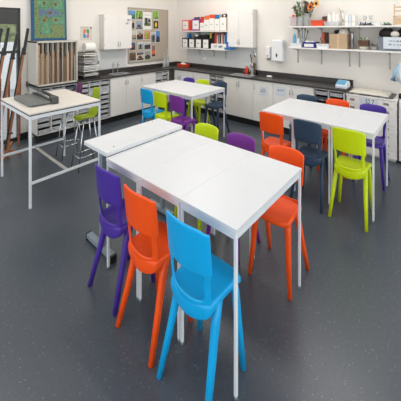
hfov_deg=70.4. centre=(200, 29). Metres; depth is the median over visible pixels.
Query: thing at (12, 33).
hedge
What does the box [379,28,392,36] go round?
wig
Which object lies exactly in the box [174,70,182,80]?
base cabinet
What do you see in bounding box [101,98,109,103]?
tray
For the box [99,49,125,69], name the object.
backsplash
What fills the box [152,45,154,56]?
print
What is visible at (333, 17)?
packet
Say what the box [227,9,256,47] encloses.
upper cabinet
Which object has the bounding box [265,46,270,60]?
soap dispenser
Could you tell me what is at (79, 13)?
wall
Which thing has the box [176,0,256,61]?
wall
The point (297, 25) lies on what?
upright
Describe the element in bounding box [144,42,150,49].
photo
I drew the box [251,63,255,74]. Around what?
jar
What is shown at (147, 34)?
photo
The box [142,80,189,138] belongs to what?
table
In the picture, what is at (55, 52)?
board
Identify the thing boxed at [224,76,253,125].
base cabinet
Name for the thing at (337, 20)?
packet
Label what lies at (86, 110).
tray
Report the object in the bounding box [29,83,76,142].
drawer unit
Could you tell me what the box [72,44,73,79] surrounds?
board
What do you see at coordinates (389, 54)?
upright
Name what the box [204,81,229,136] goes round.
chair
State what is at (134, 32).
photo
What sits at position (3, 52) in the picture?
easel
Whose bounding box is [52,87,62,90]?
tray
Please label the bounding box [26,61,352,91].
countertop
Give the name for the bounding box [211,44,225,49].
box
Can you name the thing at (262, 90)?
paper sign
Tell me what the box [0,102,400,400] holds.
floor
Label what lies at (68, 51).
board
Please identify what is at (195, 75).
base cabinet
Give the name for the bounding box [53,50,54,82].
board
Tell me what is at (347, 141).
chair
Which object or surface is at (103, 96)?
tray
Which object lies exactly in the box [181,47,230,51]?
wall shelf
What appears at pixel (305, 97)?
chair
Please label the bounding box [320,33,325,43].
figure
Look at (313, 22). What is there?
tub
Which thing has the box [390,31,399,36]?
cloth bundle
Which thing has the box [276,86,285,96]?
paper sign
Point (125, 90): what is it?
base cabinet
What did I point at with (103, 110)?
tray
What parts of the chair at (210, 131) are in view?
leg, leg, backrest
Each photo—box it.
[129,10,135,18]
[129,52,135,60]
[130,42,135,50]
[132,30,136,39]
[136,10,142,18]
[136,20,142,29]
[137,30,142,39]
[137,52,143,60]
[138,42,142,49]
[144,31,150,39]
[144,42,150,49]
[145,50,150,59]
[151,32,155,42]
[151,45,155,56]
[153,10,158,18]
[153,20,158,28]
[156,31,159,42]
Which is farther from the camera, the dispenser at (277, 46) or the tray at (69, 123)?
the dispenser at (277, 46)
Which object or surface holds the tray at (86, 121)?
on the drawer unit at (104, 85)
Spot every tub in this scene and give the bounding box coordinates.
[290,44,302,46]
[302,42,318,47]
[310,20,326,25]
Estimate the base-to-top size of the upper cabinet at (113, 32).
0.641 m
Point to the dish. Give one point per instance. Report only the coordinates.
(360, 47)
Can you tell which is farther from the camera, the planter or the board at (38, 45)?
the board at (38, 45)
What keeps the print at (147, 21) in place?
attached to the poster at (147, 16)
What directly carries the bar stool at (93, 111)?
on the floor
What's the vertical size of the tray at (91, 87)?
0.134 m
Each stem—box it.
[291,5,300,25]
[296,1,301,24]
[299,0,303,24]
[301,2,308,23]
[307,1,313,24]
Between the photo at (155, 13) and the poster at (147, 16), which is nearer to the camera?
the poster at (147, 16)
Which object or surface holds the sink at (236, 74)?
in the countertop
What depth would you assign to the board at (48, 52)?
4.17 m
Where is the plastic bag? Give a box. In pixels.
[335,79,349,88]
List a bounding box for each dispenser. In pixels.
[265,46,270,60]
[271,39,284,61]
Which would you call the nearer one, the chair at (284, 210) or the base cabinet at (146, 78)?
the chair at (284, 210)
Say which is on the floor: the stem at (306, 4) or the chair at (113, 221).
the chair at (113, 221)
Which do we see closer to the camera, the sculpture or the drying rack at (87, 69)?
the sculpture
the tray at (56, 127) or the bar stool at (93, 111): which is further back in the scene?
the tray at (56, 127)
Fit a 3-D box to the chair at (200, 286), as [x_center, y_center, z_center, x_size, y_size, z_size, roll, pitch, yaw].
[0.010,1.242,1.361,0.309,0.803,0.320,0,0,41]
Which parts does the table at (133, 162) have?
leg, frame, leg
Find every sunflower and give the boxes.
[307,0,318,23]
[307,3,312,22]
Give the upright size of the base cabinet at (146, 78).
0.796 m
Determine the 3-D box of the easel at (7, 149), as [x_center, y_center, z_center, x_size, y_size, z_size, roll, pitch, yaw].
[-2.438,0.804,3.740,0.199,1.655,0.419,0,0,0]
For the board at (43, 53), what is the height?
0.457 m
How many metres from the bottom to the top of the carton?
0.212 m
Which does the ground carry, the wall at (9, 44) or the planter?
the wall at (9, 44)
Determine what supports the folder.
on the chest at (392, 105)
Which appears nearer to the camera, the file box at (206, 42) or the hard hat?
the hard hat
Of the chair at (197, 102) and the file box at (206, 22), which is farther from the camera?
the file box at (206, 22)
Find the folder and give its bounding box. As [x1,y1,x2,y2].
[348,92,395,98]
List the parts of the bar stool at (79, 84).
leg, leg, leg, leg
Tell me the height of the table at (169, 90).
0.760 m
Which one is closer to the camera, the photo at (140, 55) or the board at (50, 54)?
the board at (50, 54)
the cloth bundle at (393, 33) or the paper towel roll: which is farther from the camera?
the paper towel roll
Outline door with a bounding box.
[0,7,19,143]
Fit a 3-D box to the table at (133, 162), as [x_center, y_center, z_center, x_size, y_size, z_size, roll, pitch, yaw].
[-0.273,1.260,2.117,0.358,0.760,0.742,0,0,41]
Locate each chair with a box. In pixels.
[88,163,155,315]
[115,184,192,368]
[140,88,165,140]
[153,91,178,139]
[156,210,245,400]
[169,95,195,132]
[174,123,218,230]
[183,77,196,128]
[187,79,210,123]
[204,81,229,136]
[206,132,260,265]
[248,145,309,300]
[259,111,291,194]
[289,94,316,167]
[290,119,330,213]
[317,99,350,178]
[328,127,374,231]
[352,104,389,190]
[393,4,400,24]
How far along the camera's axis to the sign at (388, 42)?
3.63 m
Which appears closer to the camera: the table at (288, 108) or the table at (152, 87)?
the table at (288, 108)
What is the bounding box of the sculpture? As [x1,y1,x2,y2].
[338,8,348,25]
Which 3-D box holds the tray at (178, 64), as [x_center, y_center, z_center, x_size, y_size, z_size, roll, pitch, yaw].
[-0.382,0.784,6.328,0.268,0.062,0.158,0,0,41]
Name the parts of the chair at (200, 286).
leg, backrest, leg, seat, leg, leg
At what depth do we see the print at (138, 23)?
5.83 m
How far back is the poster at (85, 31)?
4.99 m
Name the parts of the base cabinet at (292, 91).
door, door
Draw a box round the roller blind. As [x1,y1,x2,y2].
[0,9,17,23]
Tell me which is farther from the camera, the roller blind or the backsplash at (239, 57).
the backsplash at (239, 57)
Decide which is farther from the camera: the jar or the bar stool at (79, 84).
the jar
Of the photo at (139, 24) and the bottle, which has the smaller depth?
the bottle
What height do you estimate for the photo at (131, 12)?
0.186 m
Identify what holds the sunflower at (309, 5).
in the glass vase
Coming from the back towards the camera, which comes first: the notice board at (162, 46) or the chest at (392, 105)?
the notice board at (162, 46)
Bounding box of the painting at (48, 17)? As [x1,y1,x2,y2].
[30,0,66,40]
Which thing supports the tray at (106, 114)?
on the drawer unit at (104, 85)
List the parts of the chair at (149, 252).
leg, backrest, seat, leg, leg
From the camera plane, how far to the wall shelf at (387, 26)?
4.08 m
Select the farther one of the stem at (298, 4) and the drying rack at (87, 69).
the drying rack at (87, 69)
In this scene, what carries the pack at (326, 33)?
on the wall shelf at (295, 48)
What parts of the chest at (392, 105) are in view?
drawer, drawer, drawer, drawer, drawer, drawer, drawer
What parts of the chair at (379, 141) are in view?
backrest, seat, leg, leg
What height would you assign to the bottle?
0.250 m
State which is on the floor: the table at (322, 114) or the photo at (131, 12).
the table at (322, 114)
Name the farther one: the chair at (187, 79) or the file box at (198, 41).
the file box at (198, 41)
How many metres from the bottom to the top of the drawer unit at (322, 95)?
0.796 m
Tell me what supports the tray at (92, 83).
on the drawer unit at (104, 85)
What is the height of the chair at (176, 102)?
0.803 m
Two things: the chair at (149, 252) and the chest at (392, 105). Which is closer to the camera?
the chair at (149, 252)
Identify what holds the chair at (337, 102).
on the floor
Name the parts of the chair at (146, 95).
backrest, seat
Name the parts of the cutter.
board, arm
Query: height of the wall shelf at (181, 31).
0.060 m
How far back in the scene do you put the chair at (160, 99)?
3.87 m
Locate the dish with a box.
[359,46,368,49]
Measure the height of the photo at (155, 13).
0.191 m
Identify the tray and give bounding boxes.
[38,116,50,122]
[38,121,49,128]
[38,126,50,133]
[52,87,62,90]
[52,114,61,119]
[52,118,62,124]
[52,123,62,130]
[65,85,75,89]
[65,111,75,121]
[65,121,75,126]
[78,108,88,113]
[78,112,88,123]
[82,87,88,92]
[90,81,99,85]
[90,86,99,95]
[101,80,108,84]
[101,84,109,93]
[101,94,108,98]
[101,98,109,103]
[101,103,109,108]
[101,108,109,113]
[101,112,109,117]
[156,72,160,79]
[177,63,189,66]
[224,42,234,49]
[289,43,302,46]
[315,89,327,95]
[315,94,327,100]
[316,43,328,48]
[329,91,342,97]
[359,22,372,25]
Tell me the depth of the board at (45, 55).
4.16 m
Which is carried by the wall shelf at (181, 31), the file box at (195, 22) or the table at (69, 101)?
the file box at (195, 22)
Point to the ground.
(11, 90)
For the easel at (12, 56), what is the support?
on the floor
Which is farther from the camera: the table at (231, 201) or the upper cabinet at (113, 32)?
the upper cabinet at (113, 32)
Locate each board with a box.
[38,45,39,84]
[40,53,41,84]
[43,53,44,84]
[45,55,46,83]
[48,52,49,83]
[50,54,51,82]
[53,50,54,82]
[55,52,56,82]
[58,43,59,82]
[60,48,61,81]
[64,57,65,81]
[68,51,68,80]
[69,52,70,80]
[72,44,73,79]
[128,7,167,62]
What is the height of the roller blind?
0.215 m
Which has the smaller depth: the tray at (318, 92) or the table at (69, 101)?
the table at (69, 101)
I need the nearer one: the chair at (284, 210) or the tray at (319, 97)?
the chair at (284, 210)
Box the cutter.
[14,81,58,106]
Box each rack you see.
[27,40,77,86]
[78,52,99,79]
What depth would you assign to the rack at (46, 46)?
4.24 m
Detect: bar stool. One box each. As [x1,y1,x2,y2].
[55,82,83,160]
[71,87,99,173]
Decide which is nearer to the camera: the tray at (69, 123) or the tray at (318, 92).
the tray at (318, 92)
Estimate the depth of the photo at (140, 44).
5.86 m
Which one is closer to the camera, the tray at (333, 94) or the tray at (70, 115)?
the tray at (333, 94)
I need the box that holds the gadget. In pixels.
[199,34,209,37]
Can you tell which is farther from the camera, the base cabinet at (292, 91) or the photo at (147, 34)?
the photo at (147, 34)
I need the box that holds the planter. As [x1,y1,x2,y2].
[358,37,369,46]
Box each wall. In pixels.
[0,0,175,137]
[0,42,15,90]
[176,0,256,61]
[257,0,400,94]
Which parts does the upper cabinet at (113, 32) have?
door, door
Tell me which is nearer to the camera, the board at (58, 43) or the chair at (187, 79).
the board at (58, 43)
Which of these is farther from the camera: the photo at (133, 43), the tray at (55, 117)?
the photo at (133, 43)
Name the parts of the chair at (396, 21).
panel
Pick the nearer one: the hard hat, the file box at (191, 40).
the hard hat
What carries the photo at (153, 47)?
attached to the notice board at (162, 46)
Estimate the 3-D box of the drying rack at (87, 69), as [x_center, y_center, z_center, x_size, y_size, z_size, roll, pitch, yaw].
[-1.919,0.594,4.846,0.285,0.442,0.294,0,0,41]
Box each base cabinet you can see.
[110,74,139,122]
[139,72,154,114]
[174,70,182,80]
[183,71,210,114]
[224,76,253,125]
[253,80,272,126]
[273,83,312,135]
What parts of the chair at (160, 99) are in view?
backrest, seat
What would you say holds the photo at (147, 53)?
attached to the notice board at (162, 46)
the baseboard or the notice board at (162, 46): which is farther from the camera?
the notice board at (162, 46)
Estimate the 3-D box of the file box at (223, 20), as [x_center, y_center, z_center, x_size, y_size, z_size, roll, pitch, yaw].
[0.489,-0.116,5.568,0.158,0.262,0.173,0,0,41]
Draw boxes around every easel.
[0,28,9,159]
[0,33,18,157]
[3,28,28,160]
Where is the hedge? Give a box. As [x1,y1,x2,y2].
[0,24,15,41]
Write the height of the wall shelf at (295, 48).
0.060 m
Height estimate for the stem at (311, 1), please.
0.382 m
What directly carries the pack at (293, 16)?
in the clear box
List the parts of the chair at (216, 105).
leg, leg, seat, leg, backrest, leg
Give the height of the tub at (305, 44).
0.087 m
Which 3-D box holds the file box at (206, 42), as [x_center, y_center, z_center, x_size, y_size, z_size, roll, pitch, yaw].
[0.160,0.276,5.854,0.180,0.205,0.173,0,0,41]
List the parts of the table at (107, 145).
leg, leg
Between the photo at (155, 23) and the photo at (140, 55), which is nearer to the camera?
the photo at (140, 55)
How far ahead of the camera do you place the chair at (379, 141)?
3.06 m
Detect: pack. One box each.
[292,15,294,25]
[322,32,327,42]
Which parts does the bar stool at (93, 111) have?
leg, leg, leg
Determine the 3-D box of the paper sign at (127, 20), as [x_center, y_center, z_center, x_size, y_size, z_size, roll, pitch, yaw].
[-1.386,-0.160,5.451,0.003,0.150,0.140,0,0,41]
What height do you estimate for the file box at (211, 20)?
0.252 m
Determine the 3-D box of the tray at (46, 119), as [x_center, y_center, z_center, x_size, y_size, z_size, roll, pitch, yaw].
[-2.375,1.319,4.238,0.255,0.052,0.169,0,0,41]
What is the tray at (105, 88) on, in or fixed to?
on the drawer unit at (104, 85)
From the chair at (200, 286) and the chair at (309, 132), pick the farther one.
the chair at (309, 132)
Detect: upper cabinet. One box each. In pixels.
[99,14,131,49]
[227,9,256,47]
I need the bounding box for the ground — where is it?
[0,89,15,140]
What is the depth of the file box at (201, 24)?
5.85 m
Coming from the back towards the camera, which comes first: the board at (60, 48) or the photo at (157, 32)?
the photo at (157, 32)
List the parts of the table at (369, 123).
leg, leg, frame, leg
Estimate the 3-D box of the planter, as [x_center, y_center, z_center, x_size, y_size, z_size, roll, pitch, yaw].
[2.251,0.161,3.913,0.126,0.130,0.110,0,0,41]
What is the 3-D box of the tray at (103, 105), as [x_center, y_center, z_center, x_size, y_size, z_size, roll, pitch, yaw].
[-1.728,1.319,4.973,0.266,0.052,0.169,0,0,41]
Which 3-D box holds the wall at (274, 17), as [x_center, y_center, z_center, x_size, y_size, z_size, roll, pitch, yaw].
[3.031,0.165,3.517,5.240,2.950,0.035,0,0,41]
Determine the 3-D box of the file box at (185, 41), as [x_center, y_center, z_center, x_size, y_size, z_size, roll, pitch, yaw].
[-0.281,0.276,6.238,0.180,0.205,0.173,0,0,41]
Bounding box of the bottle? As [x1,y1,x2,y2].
[350,32,353,48]
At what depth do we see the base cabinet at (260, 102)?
4.74 m
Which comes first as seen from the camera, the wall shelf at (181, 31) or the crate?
the crate
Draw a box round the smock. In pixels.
[390,62,400,82]
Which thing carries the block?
on the wall shelf at (387, 26)
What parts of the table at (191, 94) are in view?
leg, frame, leg, leg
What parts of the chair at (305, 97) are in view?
leg, backrest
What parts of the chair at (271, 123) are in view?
backrest, seat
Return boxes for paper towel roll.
[82,43,95,51]
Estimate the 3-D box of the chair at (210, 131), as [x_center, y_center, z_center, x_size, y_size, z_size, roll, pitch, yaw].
[-0.019,1.242,2.424,0.309,0.803,0.320,0,0,41]
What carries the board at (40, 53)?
in the rack at (46, 46)
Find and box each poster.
[80,26,91,40]
[143,12,151,29]
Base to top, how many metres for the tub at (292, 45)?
0.060 m
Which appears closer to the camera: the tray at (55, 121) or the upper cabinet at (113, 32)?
the tray at (55, 121)
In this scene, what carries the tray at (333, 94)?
on the drawer unit at (322, 95)
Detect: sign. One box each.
[125,18,130,25]
[259,86,267,95]
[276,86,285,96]
[360,97,377,104]
[383,37,400,48]
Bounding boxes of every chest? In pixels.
[346,93,399,161]
[399,99,400,160]
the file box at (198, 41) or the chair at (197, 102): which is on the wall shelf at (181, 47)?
the file box at (198, 41)
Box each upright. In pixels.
[297,25,298,62]
[389,54,390,69]
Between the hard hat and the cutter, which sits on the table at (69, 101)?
the cutter
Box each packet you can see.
[327,13,330,25]
[331,12,335,25]
[335,14,339,24]
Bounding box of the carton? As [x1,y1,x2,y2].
[329,34,349,48]
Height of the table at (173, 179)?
0.760 m
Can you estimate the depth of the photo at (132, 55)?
5.71 m
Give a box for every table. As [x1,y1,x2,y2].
[1,89,100,208]
[84,118,181,263]
[106,130,212,299]
[138,140,251,341]
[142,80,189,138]
[157,82,205,138]
[173,85,224,137]
[179,152,301,400]
[262,98,317,147]
[293,103,349,204]
[330,108,387,222]
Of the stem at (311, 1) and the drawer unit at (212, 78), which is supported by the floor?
the drawer unit at (212, 78)
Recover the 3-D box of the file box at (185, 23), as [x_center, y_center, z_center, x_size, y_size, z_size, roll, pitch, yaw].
[-0.272,-0.101,6.230,0.205,0.232,0.173,0,0,41]
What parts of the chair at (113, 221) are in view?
leg, backrest, seat, leg, leg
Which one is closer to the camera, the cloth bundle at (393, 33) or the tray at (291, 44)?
the cloth bundle at (393, 33)
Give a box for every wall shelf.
[181,31,227,32]
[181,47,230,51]
[288,25,400,29]
[288,47,400,53]
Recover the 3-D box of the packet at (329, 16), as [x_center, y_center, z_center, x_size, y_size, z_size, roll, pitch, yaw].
[1.922,-0.157,4.239,0.050,0.181,0.065,0,0,-31]
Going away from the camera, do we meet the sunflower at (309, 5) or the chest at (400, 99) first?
the chest at (400, 99)
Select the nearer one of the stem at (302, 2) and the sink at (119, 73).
the stem at (302, 2)
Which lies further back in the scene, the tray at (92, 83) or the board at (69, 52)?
the tray at (92, 83)
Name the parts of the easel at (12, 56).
leg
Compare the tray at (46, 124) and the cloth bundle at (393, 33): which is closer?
the cloth bundle at (393, 33)
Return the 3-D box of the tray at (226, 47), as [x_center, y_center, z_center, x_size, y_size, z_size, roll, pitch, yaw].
[0.554,0.302,5.408,0.160,0.148,0.120,0,0,41]
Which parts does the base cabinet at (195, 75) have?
door, door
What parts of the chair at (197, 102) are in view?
seat, leg, leg, backrest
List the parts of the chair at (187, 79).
backrest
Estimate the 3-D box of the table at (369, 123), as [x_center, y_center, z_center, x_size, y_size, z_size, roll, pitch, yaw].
[1.584,1.260,2.805,0.358,0.760,0.742,0,0,41]
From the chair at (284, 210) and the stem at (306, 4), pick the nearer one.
the chair at (284, 210)
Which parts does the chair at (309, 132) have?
leg, backrest, seat, leg, leg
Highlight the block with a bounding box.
[345,15,356,25]
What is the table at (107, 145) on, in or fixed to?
on the floor
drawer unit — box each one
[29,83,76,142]
[76,78,110,131]
[154,70,168,108]
[209,74,223,117]
[313,88,351,144]
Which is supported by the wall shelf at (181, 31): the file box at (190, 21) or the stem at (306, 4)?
the file box at (190, 21)
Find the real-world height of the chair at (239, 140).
0.803 m
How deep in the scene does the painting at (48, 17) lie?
4.43 m
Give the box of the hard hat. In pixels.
[337,28,349,33]
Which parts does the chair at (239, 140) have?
leg, leg, backrest, leg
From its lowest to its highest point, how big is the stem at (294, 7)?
0.348 m
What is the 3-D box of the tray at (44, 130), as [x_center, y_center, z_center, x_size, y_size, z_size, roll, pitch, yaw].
[-2.369,1.483,4.234,0.269,0.052,0.169,0,0,41]
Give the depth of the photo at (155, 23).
6.17 m
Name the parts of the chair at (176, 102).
backrest, seat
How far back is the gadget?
5.87 m
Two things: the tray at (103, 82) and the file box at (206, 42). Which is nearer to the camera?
the tray at (103, 82)
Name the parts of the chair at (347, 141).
leg, leg, backrest, seat, leg, leg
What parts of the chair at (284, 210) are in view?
leg, leg, seat, backrest, leg, leg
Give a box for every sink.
[110,72,127,74]
[230,73,254,76]
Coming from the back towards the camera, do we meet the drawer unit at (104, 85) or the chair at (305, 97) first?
the drawer unit at (104, 85)
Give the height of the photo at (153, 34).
0.237 m
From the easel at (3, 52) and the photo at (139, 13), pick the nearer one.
the easel at (3, 52)
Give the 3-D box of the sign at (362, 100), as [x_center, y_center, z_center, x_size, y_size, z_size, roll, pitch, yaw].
[2.186,0.933,3.688,0.210,0.090,0.004,0,0,41]
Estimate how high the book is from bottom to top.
0.310 m
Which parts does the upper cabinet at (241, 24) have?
door, door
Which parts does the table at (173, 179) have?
leg, frame, leg, leg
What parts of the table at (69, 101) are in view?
leg, leg, foot rail, frame, leg, foot rail, leg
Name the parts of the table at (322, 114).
leg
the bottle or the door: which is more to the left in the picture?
the door
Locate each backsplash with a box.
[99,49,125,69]
[187,32,256,69]
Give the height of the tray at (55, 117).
0.052 m
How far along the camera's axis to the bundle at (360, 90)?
3.79 m
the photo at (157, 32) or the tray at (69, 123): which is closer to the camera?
the tray at (69, 123)
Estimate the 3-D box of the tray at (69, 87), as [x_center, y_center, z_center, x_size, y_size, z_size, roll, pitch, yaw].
[-2.121,0.910,4.520,0.268,0.052,0.169,0,0,41]
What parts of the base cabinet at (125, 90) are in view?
door, door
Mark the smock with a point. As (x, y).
(396, 76)
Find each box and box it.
[182,20,188,30]
[182,38,188,47]
[189,20,191,30]
[189,38,194,47]
[192,19,200,30]
[195,38,201,47]
[200,23,203,30]
[202,38,210,48]
[204,20,208,30]
[209,18,214,30]
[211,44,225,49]
[215,19,219,30]
[220,17,226,30]
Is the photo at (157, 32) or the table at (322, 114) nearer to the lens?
the table at (322, 114)
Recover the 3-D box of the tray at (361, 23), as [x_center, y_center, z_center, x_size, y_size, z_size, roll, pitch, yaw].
[2.269,-0.084,3.891,0.160,0.048,0.110,0,0,41]
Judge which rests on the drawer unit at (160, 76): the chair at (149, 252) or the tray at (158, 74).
the tray at (158, 74)
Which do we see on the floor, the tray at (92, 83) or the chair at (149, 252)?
the chair at (149, 252)
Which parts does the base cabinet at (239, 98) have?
door, door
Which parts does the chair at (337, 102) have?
leg, leg, seat, backrest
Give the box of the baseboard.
[20,132,27,139]
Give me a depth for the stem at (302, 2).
4.49 m
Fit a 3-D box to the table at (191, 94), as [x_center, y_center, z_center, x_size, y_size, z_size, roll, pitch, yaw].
[-0.006,1.260,4.160,0.358,0.760,0.742,0,0,41]
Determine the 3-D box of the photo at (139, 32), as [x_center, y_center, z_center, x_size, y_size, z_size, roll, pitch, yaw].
[-1.247,0.108,5.855,0.003,0.196,0.169,0,0,41]
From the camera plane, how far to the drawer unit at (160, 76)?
5.90 m
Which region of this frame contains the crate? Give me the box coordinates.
[378,37,400,50]
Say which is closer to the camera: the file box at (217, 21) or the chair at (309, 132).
the chair at (309, 132)
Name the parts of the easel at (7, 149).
leg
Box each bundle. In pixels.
[349,87,391,96]
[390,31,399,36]
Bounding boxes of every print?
[136,21,141,28]
[144,18,150,25]
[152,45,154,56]
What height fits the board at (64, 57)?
0.377 m
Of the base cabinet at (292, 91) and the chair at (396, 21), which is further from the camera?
the base cabinet at (292, 91)
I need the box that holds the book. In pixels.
[211,33,214,43]
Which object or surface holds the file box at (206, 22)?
on the wall shelf at (181, 31)
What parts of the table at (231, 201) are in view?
leg, leg, frame, leg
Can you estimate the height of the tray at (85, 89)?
0.052 m
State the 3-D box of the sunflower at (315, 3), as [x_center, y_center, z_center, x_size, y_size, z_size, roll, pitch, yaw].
[1.720,-0.269,4.347,0.061,0.397,0.228,0,0,-41]
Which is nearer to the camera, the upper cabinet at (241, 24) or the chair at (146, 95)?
the chair at (146, 95)

